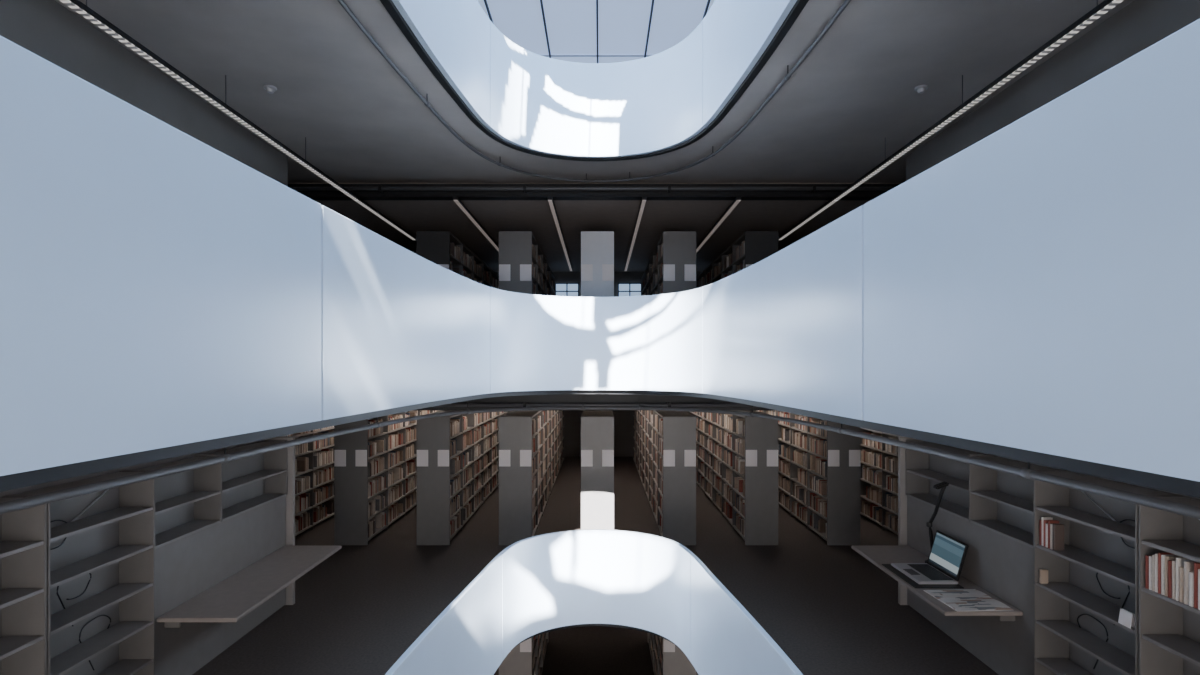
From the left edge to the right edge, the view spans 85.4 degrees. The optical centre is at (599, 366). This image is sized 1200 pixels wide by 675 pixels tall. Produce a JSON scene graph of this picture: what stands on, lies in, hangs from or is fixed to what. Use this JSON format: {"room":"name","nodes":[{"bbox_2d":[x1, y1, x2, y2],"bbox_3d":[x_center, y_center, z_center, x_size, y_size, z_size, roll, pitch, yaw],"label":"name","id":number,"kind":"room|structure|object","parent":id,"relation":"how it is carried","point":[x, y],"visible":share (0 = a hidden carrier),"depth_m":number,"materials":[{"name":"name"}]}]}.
{"room":"library","nodes":[
{"label":"library","id":0,"kind":"room"},
{"bbox_2d":[0,0,287,674],"bbox_3d":[-4.000,0.075,2.000,0.120,5.449,12.400,0,0,0],"label":"wall","id":1,"kind":"structure","parent":0,"point":[47,29],"depth_m":5.20,"materials":[{"name":"paint"}]},
{"bbox_2d":[265,437,294,604],"bbox_3d":[-3.775,1.815,7.670,0.330,1.970,0.060,0,0,0],"label":"trim","id":2,"kind":"structure","parent":1,"relation":"attached to","point":[290,498],"depth_m":7.64,"materials":[{"name":"metal"}]},
{"bbox_2d":[55,0,1133,182],"bbox_3d":[-0.040,-2.795,8.150,12.400,0.289,24.700,0,0,0],"label":"ceiling","id":3,"kind":"structure","parent":0,"point":[359,120],"depth_m":6.12,"materials":[{"name":"paint"}]},
{"bbox_2d":[59,0,358,199],"bbox_3d":[-3.397,-2.485,3.280,0.070,0.329,11.560,0,0,0],"label":"linear light","id":4,"kind":"object","parent":3,"relation":"hanging from","point":[78,6],"visible":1,"depth_m":5.34,"materials":[{"name":"metal"}]},
{"bbox_2d":[263,85,276,93],"bbox_3d":[-3.120,-2.622,6.150,0.116,0.053,0.116,0,0,0],"label":"smoke detector","id":5,"kind":"object","parent":3,"relation":"attached to","point":[270,89],"visible":1,"depth_m":6.12,"materials":[{"name":"white plastic"}]},
{"bbox_2d":[337,0,850,181],"bbox_3d":[-0.024,-2.590,3.166,3.948,0.120,11.550,0,0,0],"label":"ceiling pipe","id":6,"kind":"object","parent":3,"relation":"attached to","point":[343,4],"visible":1,"depth_m":6.27,"materials":[{"name":"metal"}]},
{"bbox_2d":[380,0,808,160],"bbox_3d":[-0.050,-2.624,2.940,3.407,0.049,10.574,0,0,0],"label":"trim","id":7,"kind":"structure","parent":3,"relation":"attached to","point":[389,5],"depth_m":5.98,"materials":[{"name":"metal"}]},
{"bbox_2d":[915,85,927,93],"bbox_3d":[3.040,-2.622,6.150,0.116,0.053,0.116,0,0,0],"label":"smoke detector","id":8,"kind":"object","parent":3,"relation":"attached to","point":[920,89],"visible":1,"depth_m":6.12,"materials":[{"name":"white plastic"}]},
{"bbox_2d":[834,0,1123,199],"bbox_3d":[3.290,-2.485,3.280,0.070,0.329,11.560,0,0,0],"label":"linear light","id":9,"kind":"object","parent":3,"relation":"hanging from","point":[1105,6],"visible":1,"depth_m":5.34,"materials":[{"name":"metal"}]},
{"bbox_2d":[288,183,901,271],"bbox_3d":[-0.040,-2.529,14.875,12.400,0.238,11.050,0,0,0],"label":"ceiling","id":10,"kind":"structure","parent":0,"point":[574,216],"depth_m":10.62,"materials":[{"name":"black paint"}]},
{"bbox_2d":[355,198,415,239],"bbox_3d":[-3.397,-2.365,10.485,0.070,0.089,2.830,0,0,0],"label":"linear light","id":11,"kind":"object","parent":10,"relation":"hanging from","point":[360,201],"visible":0.94,"depth_m":10.19,"materials":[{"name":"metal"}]},
{"bbox_2d":[453,197,498,251],"bbox_3d":[-2.020,-2.356,12.435,0.075,0.062,6.730,0,0,0],"label":"linear light","id":12,"kind":"object","parent":10,"relation":"hanging from","point":[456,200],"visible":0.66,"depth_m":10.39,"materials":[{"name":"metal"}]},
{"bbox_2d":[547,197,572,270],"bbox_3d":[-0.700,-2.356,12.435,0.075,0.062,6.730,0,0,0],"label":"linear light","id":13,"kind":"object","parent":10,"relation":"hanging from","point":[550,199],"visible":1,"depth_m":10.99,"materials":[{"name":"metal"}]},
{"bbox_2d":[288,184,899,199],"bbox_3d":[-0.040,-2.480,9.220,12.400,0.180,0.240,0,0,0],"label":"ceiling beam","id":14,"kind":"structure","parent":10,"relation":"attached to","point":[312,194],"depth_m":9.10,"materials":[{"name":"metal"}]},
{"bbox_2d":[289,185,894,192],"bbox_3d":[-0.040,-2.470,9.035,12.200,0.070,0.130,0,0,0],"label":"ceiling pipe","id":15,"kind":"object","parent":14,"relation":"attached to","point":[379,188],"visible":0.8,"depth_m":8.98,"materials":[{"name":"metal"}]},
{"bbox_2d":[624,197,646,270],"bbox_3d":[0.620,-2.356,12.435,0.075,0.062,6.730,0,0,0],"label":"linear light","id":16,"kind":"object","parent":10,"relation":"hanging from","point":[643,199],"visible":1,"depth_m":10.99,"materials":[{"name":"metal"}]},
{"bbox_2d":[696,197,741,252],"bbox_3d":[1.940,-2.356,12.435,0.075,0.062,6.730,0,0,0],"label":"linear light","id":17,"kind":"object","parent":10,"relation":"hanging from","point":[737,200],"visible":0.68,"depth_m":10.44,"materials":[{"name":"metal"}]},
{"bbox_2d":[778,197,836,239],"bbox_3d":[3.290,-2.365,10.485,0.070,0.089,2.830,0,0,0],"label":"linear light","id":18,"kind":"object","parent":10,"relation":"hanging from","point":[830,202],"visible":0.93,"depth_m":10.17,"materials":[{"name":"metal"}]},
{"bbox_2d":[193,457,998,674],"bbox_3d":[-0.040,2.840,8.150,12.400,0.080,24.700,0,0,0],"label":"floor","id":19,"kind":"structure","parent":0,"point":[831,610],"depth_m":8.04,"materials":[{"name":"carpet"}]},
{"bbox_2d":[0,496,46,674],"bbox_3d":[-3.783,1.825,3.765,0.286,1.950,1.026,0,0,0],"label":"shelving unit","id":20,"kind":"object","parent":19,"relation":"on","point":[23,546],"visible":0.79,"depth_m":4.26,"materials":[{"name":"metal"}]},
{"bbox_2d":[7,471,154,674],"bbox_3d":[-3.783,1.825,4.805,0.286,1.950,1.026,0,0,0],"label":"shelving unit","id":21,"kind":"object","parent":19,"relation":"on","point":[134,632],"visible":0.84,"depth_m":5.11,"materials":[{"name":"wood"}]},
{"bbox_2d":[122,440,287,674],"bbox_3d":[-3.792,1.815,6.475,0.265,1.930,2.290,0,0,0],"label":"shelving","id":22,"kind":"object","parent":19,"relation":"on","point":[192,557],"visible":0.79,"depth_m":6.27,"materials":[{"name":"wood"}]},
{"bbox_2d":[156,546,341,627],"bbox_3d":[-3.342,2.140,6.480,0.665,0.120,2.200,0,0,0],"label":"desk","id":23,"kind":"object","parent":22,"relation":"attached to","point":[236,596],"visible":1,"depth_m":6.12,"materials":[{"name":"laminate"}]},
{"bbox_2d":[291,427,333,535],"bbox_3d":[-5.200,1.790,14.844,0.520,2.020,9.312,0,0,0],"label":"bookcase","id":24,"kind":"object","parent":19,"relation":"on","point":[309,454],"visible":0.03,"depth_m":11.19,"materials":[{"name":"metal"}]},
{"bbox_2d":[295,516,299,530],"bbox_3d":[-5.065,2.596,10.763,0.183,0.247,0.045,0,0,0],"label":"book","id":25,"kind":"object","parent":24,"relation":"on","point":[296,517],"visible":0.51,"depth_m":10.76,"materials":[{"name":"paper"}]},
{"bbox_2d":[295,478,302,491],"bbox_3d":[-5.045,1.972,10.859,0.149,0.216,0.034,0,0,0],"label":"book","id":26,"kind":"object","parent":24,"relation":"on","point":[297,479],"visible":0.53,"depth_m":10.85,"materials":[{"name":"paper"}]},
{"bbox_2d":[301,513,305,527],"bbox_3d":[-5.042,2.598,10.974,0.143,0.243,0.032,0,0,0],"label":"book","id":27,"kind":"object","parent":24,"relation":"on","point":[304,514],"visible":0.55,"depth_m":10.97,"materials":[{"name":"paper"}]},
{"bbox_2d":[313,508,317,521],"bbox_3d":[-5.048,2.601,11.443,0.151,0.238,0.050,0,0,0],"label":"book","id":28,"kind":"object","parent":24,"relation":"on","point":[314,509],"visible":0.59,"depth_m":11.42,"materials":[{"name":"paper"}]},
{"bbox_2d":[315,488,320,501],"bbox_3d":[-5.045,2.282,11.557,0.150,0.235,0.042,0,0,0],"label":"book","id":29,"kind":"object","parent":24,"relation":"on","point":[315,488],"visible":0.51,"depth_m":11.56,"materials":[{"name":"paper"}]},
{"bbox_2d":[319,486,327,498],"bbox_3d":[-5.050,2.288,11.865,0.151,0.223,0.045,0,0,0],"label":"book","id":30,"kind":"object","parent":24,"relation":"on","point":[319,486],"visible":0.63,"depth_m":11.85,"materials":[{"name":"paper"}]},
{"bbox_2d":[288,241,897,674],"bbox_3d":[-0.040,1.794,14.824,10.263,7.670,9.148,0,0,0],"label":"books","id":31,"kind":"object","parent":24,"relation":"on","point":[799,438],"visible":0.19,"depth_m":11.75,"materials":[{"name":"paper"}]},
{"bbox_2d":[334,410,432,544],"bbox_3d":[-3.910,1.790,14.844,0.520,2.020,9.312,0,0,0],"label":"bookcase","id":32,"kind":"object","parent":19,"relation":"on","point":[351,458],"visible":0.38,"depth_m":10.20,"materials":[{"name":"metal"}]},
{"bbox_2d":[368,462,369,476],"bbox_3d":[-3.766,1.643,10.422,0.155,0.234,0.036,0,0,0],"label":"book","id":33,"kind":"object","parent":32,"relation":"on","point":[368,462],"visible":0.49,"depth_m":10.41,"materials":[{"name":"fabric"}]},
{"bbox_2d":[372,513,381,527],"bbox_3d":[-3.781,2.601,11.003,0.182,0.236,0.047,0,0,0],"label":"book","id":34,"kind":"object","parent":32,"relation":"on","point":[378,518],"visible":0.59,"depth_m":10.98,"materials":[{"name":"paper"}]},
{"bbox_2d":[417,410,509,544],"bbox_3d":[-2.620,1.790,14.844,0.520,2.020,9.312,0,0,0],"label":"bookcase","id":35,"kind":"object","parent":19,"relation":"on","point":[434,476],"visible":0.56,"depth_m":10.20,"materials":[{"name":"metal"}]},
{"bbox_2d":[499,410,563,544],"bbox_3d":[-1.330,1.790,14.844,0.520,2.020,9.312,0,0,0],"label":"bookcase","id":36,"kind":"object","parent":19,"relation":"on","point":[516,476],"visible":0.7,"depth_m":10.20,"materials":[{"name":"metal"}]},
{"bbox_2d":[385,529,802,674],"bbox_3d":[-0.044,2.616,2.940,3.132,1.162,10.425,0,0,0],"label":"parapet","id":37,"kind":"object","parent":19,"relation":"attached to","point":[656,584],"visible":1,"depth_m":7.35,"materials":[{"name":"white paint"}]},
{"bbox_2d":[581,410,613,529],"bbox_3d":[-0.040,1.790,14.844,0.520,2.020,9.312,0,0,0],"label":"bookcase","id":38,"kind":"object","parent":19,"relation":"on","point":[597,426],"visible":0.8,"depth_m":10.20,"materials":[{"name":"metal"}]},
{"bbox_2d":[633,410,695,544],"bbox_3d":[1.250,1.790,14.844,0.520,2.020,9.312,0,0,0],"label":"bookcase","id":39,"kind":"object","parent":19,"relation":"on","point":[678,476],"visible":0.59,"depth_m":10.20,"materials":[{"name":"metal"}]},
{"bbox_2d":[688,410,777,544],"bbox_3d":[2.540,1.790,14.844,0.520,2.020,9.312,0,0,0],"label":"bookcase","id":40,"kind":"object","parent":19,"relation":"on","point":[760,476],"visible":0.47,"depth_m":10.20,"materials":[{"name":"metal"}]},
{"bbox_2d":[763,410,860,544],"bbox_3d":[3.830,1.790,14.844,0.520,2.020,9.312,0,0,0],"label":"bookcase","id":41,"kind":"object","parent":19,"relation":"on","point":[843,458],"visible":0.38,"depth_m":10.20,"materials":[{"name":"metal"}]},
{"bbox_2d":[810,455,817,469],"bbox_3d":[3.674,1.634,11.130,0.147,0.250,0.044,0,0,0],"label":"book","id":42,"kind":"object","parent":41,"relation":"on","point":[812,457],"visible":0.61,"depth_m":11.11,"materials":[{"name":"paper"}]},
{"bbox_2d":[813,514,822,528],"bbox_3d":[3.683,2.598,10.963,0.163,0.242,0.043,0,0,0],"label":"book","id":43,"kind":"object","parent":41,"relation":"on","point":[816,517],"visible":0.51,"depth_m":10.94,"materials":[{"name":"paper"}]},
{"bbox_2d":[860,428,903,534],"bbox_3d":[5.120,1.790,14.844,0.520,2.020,9.312,0,0,0],"label":"bookcase","id":44,"kind":"object","parent":19,"relation":"on","point":[863,483],"visible":0.02,"depth_m":11.19,"materials":[{"name":"metal"}]},
{"bbox_2d":[879,509,881,521],"bbox_3d":[4.986,2.605,11.418,0.172,0.228,0.038,0,0,0],"label":"book","id":45,"kind":"object","parent":44,"relation":"on","point":[880,510],"visible":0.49,"depth_m":11.40,"materials":[{"name":"paper"}]},
{"bbox_2d":[906,440,1066,674],"bbox_3d":[3.712,1.815,6.485,0.265,1.930,2.270,0,0,0],"label":"shelving","id":46,"kind":"object","parent":19,"relation":"on","point":[999,559],"visible":0.77,"depth_m":6.18,"materials":[{"name":"wood"}]},
{"bbox_2d":[851,546,1022,620],"bbox_3d":[3.263,2.140,6.550,0.665,0.120,2.060,0,0,0],"label":"desk","id":47,"kind":"object","parent":46,"relation":"attached to","point":[877,555],"visible":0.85,"depth_m":6.33,"materials":[{"name":"laminate"}]},
{"bbox_2d":[882,564,963,587],"bbox_3d":[3.190,2.075,6.470,0.460,0.008,0.740,0,0,0],"label":"desk mat","id":48,"kind":"object","parent":47,"relation":"on","point":[890,567],"visible":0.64,"depth_m":6.19,"materials":[{"name":"black plastic"}]},
{"bbox_2d":[891,530,968,583],"bbox_3d":[3.273,1.883,6.480,0.486,0.372,0.600,0,0,0],"label":"laptop","id":49,"kind":"object","parent":48,"relation":"on","point":[947,554],"visible":1,"depth_m":6.43,"materials":[{"name":"silver metal"}]},
{"bbox_2d":[925,481,948,564],"bbox_3d":[3.499,1.627,6.770,0.153,0.903,0.320,0,0,0],"label":"desk lamp","id":50,"kind":"object","parent":47,"relation":"on","point":[942,485],"visible":0.65,"depth_m":6.75,"materials":[{"name":"black plastic"}]},
{"bbox_2d":[923,589,1012,611],"bbox_3d":[3.270,2.072,5.800,0.500,0.013,0.520,0,0,-3],"label":"newspaper","id":51,"kind":"object","parent":47,"relation":"on","point":[959,600],"visible":1,"depth_m":5.76,"materials":[{"name":"white paper"}]},
{"bbox_2d":[1034,471,1178,674],"bbox_3d":[3.703,1.825,4.825,0.286,1.950,1.026,0,0,0],"label":"shelving unit","id":52,"kind":"object","parent":19,"relation":"on","point":[1053,631],"visible":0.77,"depth_m":5.10,"materials":[{"name":"wood"}]},
{"bbox_2d":[1039,520,1041,544],"bbox_3d":[3.625,1.349,5.298,0.080,0.200,0.024,0,0,0],"label":"book","id":53,"kind":"object","parent":52,"relation":"on","point":[1040,521],"visible":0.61,"depth_m":5.29,"materials":[{"name":"paper"}]},
{"bbox_2d":[1039,569,1047,583],"bbox_3d":[3.610,1.704,5.290,0.060,0.110,0.025,0,0,0],"label":"book","id":54,"kind":"object","parent":52,"relation":"on","point":[1043,573],"visible":1,"depth_m":5.28,"materials":[{"name":"paper"}]},
{"bbox_2d":[1044,520,1047,546],"bbox_3d":[3.625,1.344,5.250,0.080,0.210,0.021,0,0,0],"label":"book","id":55,"kind":"object","parent":52,"relation":"on","point":[1045,521],"visible":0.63,"depth_m":5.24,"materials":[{"name":"paper"}]},
{"bbox_2d":[1046,523,1047,547],"bbox_3d":[3.625,1.354,5.225,0.080,0.190,0.025,0,0,0],"label":"book","id":56,"kind":"object","parent":52,"relation":"on","point":[1046,523],"visible":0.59,"depth_m":5.22,"materials":[{"name":"paper"}]},
{"bbox_2d":[1042,517,1052,545],"bbox_3d":[3.625,1.334,5.274,0.080,0.230,0.022,0,0,0],"label":"book","id":57,"kind":"object","parent":52,"relation":"on","point":[1043,518],"visible":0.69,"depth_m":5.26,"materials":[{"name":"paper"}]},
{"bbox_2d":[1050,524,1052,549],"bbox_3d":[3.625,1.349,5.172,0.080,0.200,0.027,0,0,0],"label":"book","id":58,"kind":"object","parent":52,"relation":"on","point":[1051,525],"visible":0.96,"depth_m":5.16,"materials":[{"name":"paper"}]},
{"bbox_2d":[1048,520,1058,547],"bbox_3d":[3.625,1.339,5.199,0.080,0.220,0.023,0,0,0],"label":"book","id":59,"kind":"object","parent":52,"relation":"on","point":[1049,521],"visible":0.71,"depth_m":5.19,"materials":[{"name":"paper"}]},
{"bbox_2d":[1053,524,1063,550],"bbox_3d":[3.625,1.347,5.144,0.080,0.205,0.025,0,0,0],"label":"book","id":60,"kind":"object","parent":52,"relation":"on","point":[1058,529],"visible":1,"depth_m":5.13,"materials":[{"name":"paper"}]},
{"bbox_2d":[1118,608,1134,628],"bbox_3d":[3.585,1.710,4.420,0.045,0.099,0.100,0,0,0],"label":"sign","id":61,"kind":"object","parent":52,"relation":"on","point":[1126,618],"visible":0.89,"depth_m":4.41,"materials":[{"name":"white paper"}]},
{"bbox_2d":[1139,496,1199,674],"bbox_3d":[3.703,1.825,3.785,0.286,1.950,1.026,0,0,0],"label":"shelving unit","id":62,"kind":"object","parent":19,"relation":"on","point":[1163,647],"visible":0.7,"depth_m":4.28,"materials":[{"name":"metal"}]},
{"bbox_2d":[1145,555,1151,588],"bbox_3d":[3.650,1.343,4.257,0.150,0.213,0.026,0,0,0],"label":"book","id":63,"kind":"object","parent":62,"relation":"on","point":[1146,556],"visible":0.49,"depth_m":4.25,"materials":[{"name":"paper"}]},
{"bbox_2d":[1149,556,1151,589],"bbox_3d":[3.650,1.341,4.231,0.150,0.216,0.023,0,0,0],"label":"book","id":64,"kind":"object","parent":62,"relation":"on","point":[1150,557],"visible":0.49,"depth_m":4.22,"materials":[{"name":"paper"}]},
{"bbox_2d":[1152,555,1154,590],"bbox_3d":[3.650,1.333,4.207,0.150,0.232,0.020,0,0,0],"label":"book","id":65,"kind":"object","parent":62,"relation":"on","point":[1153,556],"visible":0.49,"depth_m":4.20,"materials":[{"name":"paper"}]},
{"bbox_2d":[1155,554,1157,591],"bbox_3d":[3.650,1.327,4.185,0.150,0.244,0.021,0,0,0],"label":"book","id":66,"kind":"object","parent":62,"relation":"on","point":[1156,555],"visible":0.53,"depth_m":4.18,"materials":[{"name":"paper"}]},
{"bbox_2d":[1158,553,1174,593],"bbox_3d":[3.650,1.320,4.162,0.150,0.258,0.021,0,0,0],"label":"book","id":67,"kind":"object","parent":62,"relation":"on","point":[1159,554],"visible":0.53,"depth_m":4.16,"materials":[{"name":"paper"}]},
{"bbox_2d":[1161,555,1177,594],"bbox_3d":[3.650,1.323,4.137,0.150,0.252,0.024,0,0,0],"label":"book","id":68,"kind":"object","parent":62,"relation":"on","point":[1162,556],"visible":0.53,"depth_m":4.13,"materials":[{"name":"paper"}]},
{"bbox_2d":[1168,560,1171,597],"bbox_3d":[3.650,1.334,4.087,0.150,0.230,0.027,0,0,0],"label":"book","id":69,"kind":"object","parent":62,"relation":"on","point":[1169,561],"visible":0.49,"depth_m":4.08,"materials":[{"name":"paper"}]},
{"bbox_2d":[1172,560,1175,599],"bbox_3d":[3.650,1.330,4.059,0.150,0.239,0.027,0,0,0],"label":"book","id":70,"kind":"object","parent":62,"relation":"on","point":[1173,561],"visible":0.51,"depth_m":4.05,"materials":[{"name":"paper"}]},
{"bbox_2d":[1165,556,1183,595],"bbox_3d":[3.650,1.323,4.113,0.150,0.251,0.021,0,0,0],"label":"book","id":71,"kind":"object","parent":62,"relation":"on","point":[1167,558],"visible":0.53,"depth_m":4.11,"materials":[{"name":"paper"}]},
{"bbox_2d":[1179,567,1183,602],"bbox_3d":[3.650,1.342,4.007,0.150,0.214,0.028,0,0,0],"label":"book","id":72,"kind":"object","parent":62,"relation":"on","point":[1181,569],"visible":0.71,"depth_m":4.00,"materials":[{"name":"paper"}]},
{"bbox_2d":[1176,558,1192,600],"bbox_3d":[3.650,1.317,4.033,0.150,0.264,0.020,0,0,0],"label":"book","id":73,"kind":"object","parent":62,"relation":"on","point":[1179,561],"visible":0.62,"depth_m":4.03,"materials":[{"name":"paper"}]},
{"bbox_2d":[1184,561,1198,604],"bbox_3d":[3.650,1.319,3.975,0.150,0.260,0.032,0,0,0],"label":"book","id":74,"kind":"object","parent":62,"relation":"on","point":[1188,565],"visible":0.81,"depth_m":3.97,"materials":[{"name":"paper"}]},
{"bbox_2d":[1189,571,1193,606],"bbox_3d":[3.650,1.347,3.940,0.150,0.205,0.033,0,0,0],"label":"book","id":75,"kind":"object","parent":62,"relation":"on","point":[1191,573],"visible":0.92,"depth_m":3.93,"materials":[{"name":"paper"}]},
{"bbox_2d":[1194,563,1199,608],"bbox_3d":[3.650,1.315,3.909,0.150,0.269,0.026,0,0,0],"label":"book","id":76,"kind":"object","parent":62,"relation":"on","point":[1196,565],"visible":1,"depth_m":3.90,"materials":[{"name":"paper"}]},
{"bbox_2d":[1198,569,1199,609],"bbox_3d":[3.650,1.329,3.881,0.150,0.239,0.025,0,0,0],"label":"book","id":77,"kind":"object","parent":62,"relation":"on","point":[1198,569],"visible":1,"depth_m":3.88,"materials":[{"name":"paper"}]},
{"bbox_2d":[494,626,697,674],"bbox_3d":[-0.040,5.750,8.150,12.400,0.080,24.700,0,0,0],"label":"floor","id":78,"kind":"structure","parent":0,"point":[586,650],"depth_m":13.00,"materials":[{"name":"carpet"}]},
{"bbox_2d":[499,632,547,674],"bbox_3d":[-1.330,4.700,11.844,0.520,2.020,3.312,0,0,0],"label":"bookcase","id":79,"kind":"object","parent":78,"relation":"on","point":[518,661],"visible":0.3,"depth_m":10.20,"materials":[{"name":"metal"}]},
{"bbox_2d":[648,633,695,674],"bbox_3d":[1.250,4.700,11.844,0.520,2.020,3.312,0,0,0],"label":"bookcase","id":80,"kind":"object","parent":78,"relation":"on","point":[675,662],"visible":0.21,"depth_m":10.20,"materials":[{"name":"metal"}]},
{"bbox_2d":[495,272,700,296],"bbox_3d":[-0.040,-1.255,16.450,12.400,2.290,0.100,0,0,0],"label":"wall","id":81,"kind":"structure","parent":0,"point":[560,277],"depth_m":16.40,"materials":[{"name":"paint"}]},
{"bbox_2d":[555,283,578,296],"bbox_3d":[-0.830,-1.700,16.345,0.608,0.840,0.070,0,0,0],"label":"window","id":82,"kind":"structure","parent":81,"relation":"in","point":[561,289],"depth_m":16.36,"materials":[{"name":"clear glass"}]},
{"bbox_2d":[618,283,640,296],"bbox_3d":[0.750,-1.700,16.345,0.608,0.840,0.070,0,0,0],"label":"window","id":83,"kind":"structure","parent":81,"relation":"in","point":[624,289],"depth_m":16.36,"materials":[{"name":"clear glass"}]},
{"bbox_2d":[564,410,632,456],"bbox_3d":[-0.040,1.700,20.350,12.400,2.200,0.100,0,0,0],"label":"wall","id":84,"kind":"structure","parent":0,"point":[623,419],"depth_m":20.30,"materials":[{"name":"paint"}]},
{"bbox_2d":[906,0,1199,674],"bbox_3d":[3.920,0.075,2.000,0.120,5.449,12.400,0,0,0],"label":"wall","id":85,"kind":"structure","parent":0,"point":[1140,24],"depth_m":5.17,"materials":[{"name":"paint"}]},
{"bbox_2d":[898,437,917,604],"bbox_3d":[3.695,1.815,7.670,0.330,1.970,0.060,0,0,0],"label":"trim","id":86,"kind":"structure","parent":85,"relation":"attached to","point":[902,497],"depth_m":7.64,"materials":[{"name":"metal"}]},
{"bbox_3d":[-0.040,3.026,8.150,12.400,0.289,24.700,0,0,0],"label":"ceiling","id":87,"kind":"structure","parent":0,"visible":0},
{"bbox_2d":[516,624,676,645],"bbox_3d":[-0.044,3.211,2.940,3.393,0.079,10.686,0,0,0],"label":"trim","id":88,"kind":"structure","parent":87,"relation":"attached to","point":[578,625],"depth_m":8.05,"materials":[{"name":"metal"}]},
{"bbox_3d":[-0.040,0.115,8.150,12.400,0.289,24.700,0,0,0],"label":"ceiling","id":89,"kind":"structure","parent":0,"visible":0},
{"bbox_2d":[0,390,1199,497],"bbox_3d":[-0.030,0.300,2.940,3.528,0.079,10.695,0,0,0],"label":"trim","id":90,"kind":"structure","parent":89,"relation":"attached to","point":[35,477],"depth_m":2.50,"materials":[{"name":"metal"}]},
{"bbox_2d":[0,401,1199,518],"bbox_3d":[-0.024,0.428,2.939,4.944,0.327,12.096,0,0,0],"label":"ledge","id":91,"kind":"object","parent":89,"relation":"hanging from","point":[45,498],"visible":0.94,"depth_m":3.70,"materials":[{"name":"metal"}]},
{"bbox_3d":[-0.040,0.426,14.875,12.400,0.328,11.050,0,0,0],"label":"ceiling","id":92,"kind":"structure","parent":0,"visible":0},
{"bbox_2d":[417,394,772,409],"bbox_3d":[-0.040,0.475,9.220,12.400,0.270,0.240,0,0,0],"label":"trim","id":93,"kind":"structure","parent":92,"relation":"attached to","point":[555,398],"depth_m":9.10,"materials":[{"name":"metal"}]},
{"bbox_2d":[433,402,756,407],"bbox_3d":[-0.040,0.530,9.035,12.200,0.070,0.130,0,0,0],"label":"ceiling pipe","id":94,"kind":"object","parent":93,"relation":"attached to","point":[524,404],"visible":0.31,"depth_m":8.98,"materials":[{"name":"metal"}]},
{"bbox_3d":[-0.040,-0.070,8.150,12.400,0.080,24.700,0,0,0],"label":"floor","id":95,"kind":"structure","parent":0,"visible":0},
{"bbox_2d":[417,231,498,287],"bbox_3d":[-2.620,-1.120,12.894,0.520,2.020,5.412,0,0,0],"label":"bookcase","id":96,"kind":"object","parent":95,"relation":"on","point":[434,246],"visible":0.2,"depth_m":10.20,"materials":[{"name":"metal"}]},
{"bbox_2d":[499,231,554,295],"bbox_3d":[-1.330,-1.120,12.894,0.520,2.020,5.412,0,0,0],"label":"bookcase","id":97,"kind":"object","parent":95,"relation":"on","point":[516,258],"visible":0.52,"depth_m":10.20,"materials":[{"name":"metal"}]},
{"bbox_2d":[581,231,613,296],"bbox_3d":[-0.040,-1.120,12.894,0.520,2.020,5.412,0,0,0],"label":"bookcase","id":98,"kind":"object","parent":95,"relation":"on","point":[597,247],"visible":0.52,"depth_m":10.20,"materials":[{"name":"metal"}]},
{"bbox_2d":[0,19,1199,481],"bbox_3d":[-0.030,-0.294,2.940,3.267,1.162,10.434,0,0,0],"label":"parapet","id":99,"kind":"object","parent":95,"relation":"attached to","point":[1035,287],"visible":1,"depth_m":2.39,"materials":[{"name":"white paint"}]},
{"bbox_2d":[641,231,695,295],"bbox_3d":[1.250,-1.120,12.894,0.520,2.020,5.412,0,0,0],"label":"bookcase","id":100,"kind":"object","parent":95,"relation":"on","point":[678,258],"visible":0.47,"depth_m":10.20,"materials":[{"name":"metal"}]},
{"bbox_2d":[696,231,777,288],"bbox_3d":[2.540,-1.120,12.894,0.520,2.020,5.412,0,0,0],"label":"bookcase","id":101,"kind":"object","parent":95,"relation":"on","point":[759,245],"visible":0.16,"depth_m":10.20,"materials":[{"name":"metal"}]},
{"bbox_3d":[-0.040,-2.980,8.150,12.400,0.080,24.700,0,0,0],"label":"floor","id":102,"kind":"structure","parent":0,"visible":0},
{"bbox_2d":[392,0,796,157],"bbox_3d":[-0.030,-3.204,2.940,3.267,1.162,10.434,0,0,0],"label":"parapet","id":103,"kind":"object","parent":102,"relation":"attached to","point":[529,100],"visible":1,"depth_m":7.51,"materials":[{"name":"white paint"}]},
{"bbox_3d":[-4.410,-5.250,3.550,3.860,0.100,15.700,0,0,0],"label":"ceiling","id":104,"kind":"structure","parent":0,"visible":0},
{"bbox_2d":[478,0,714,62],"bbox_3d":[-0.040,-5.170,3.550,4.880,0.060,15.500,0,0,0],"label":"window","id":105,"kind":"structure","parent":104,"relation":"attached to","point":[579,31],"depth_m":9.87,"materials":[{"name":"clear glass"}]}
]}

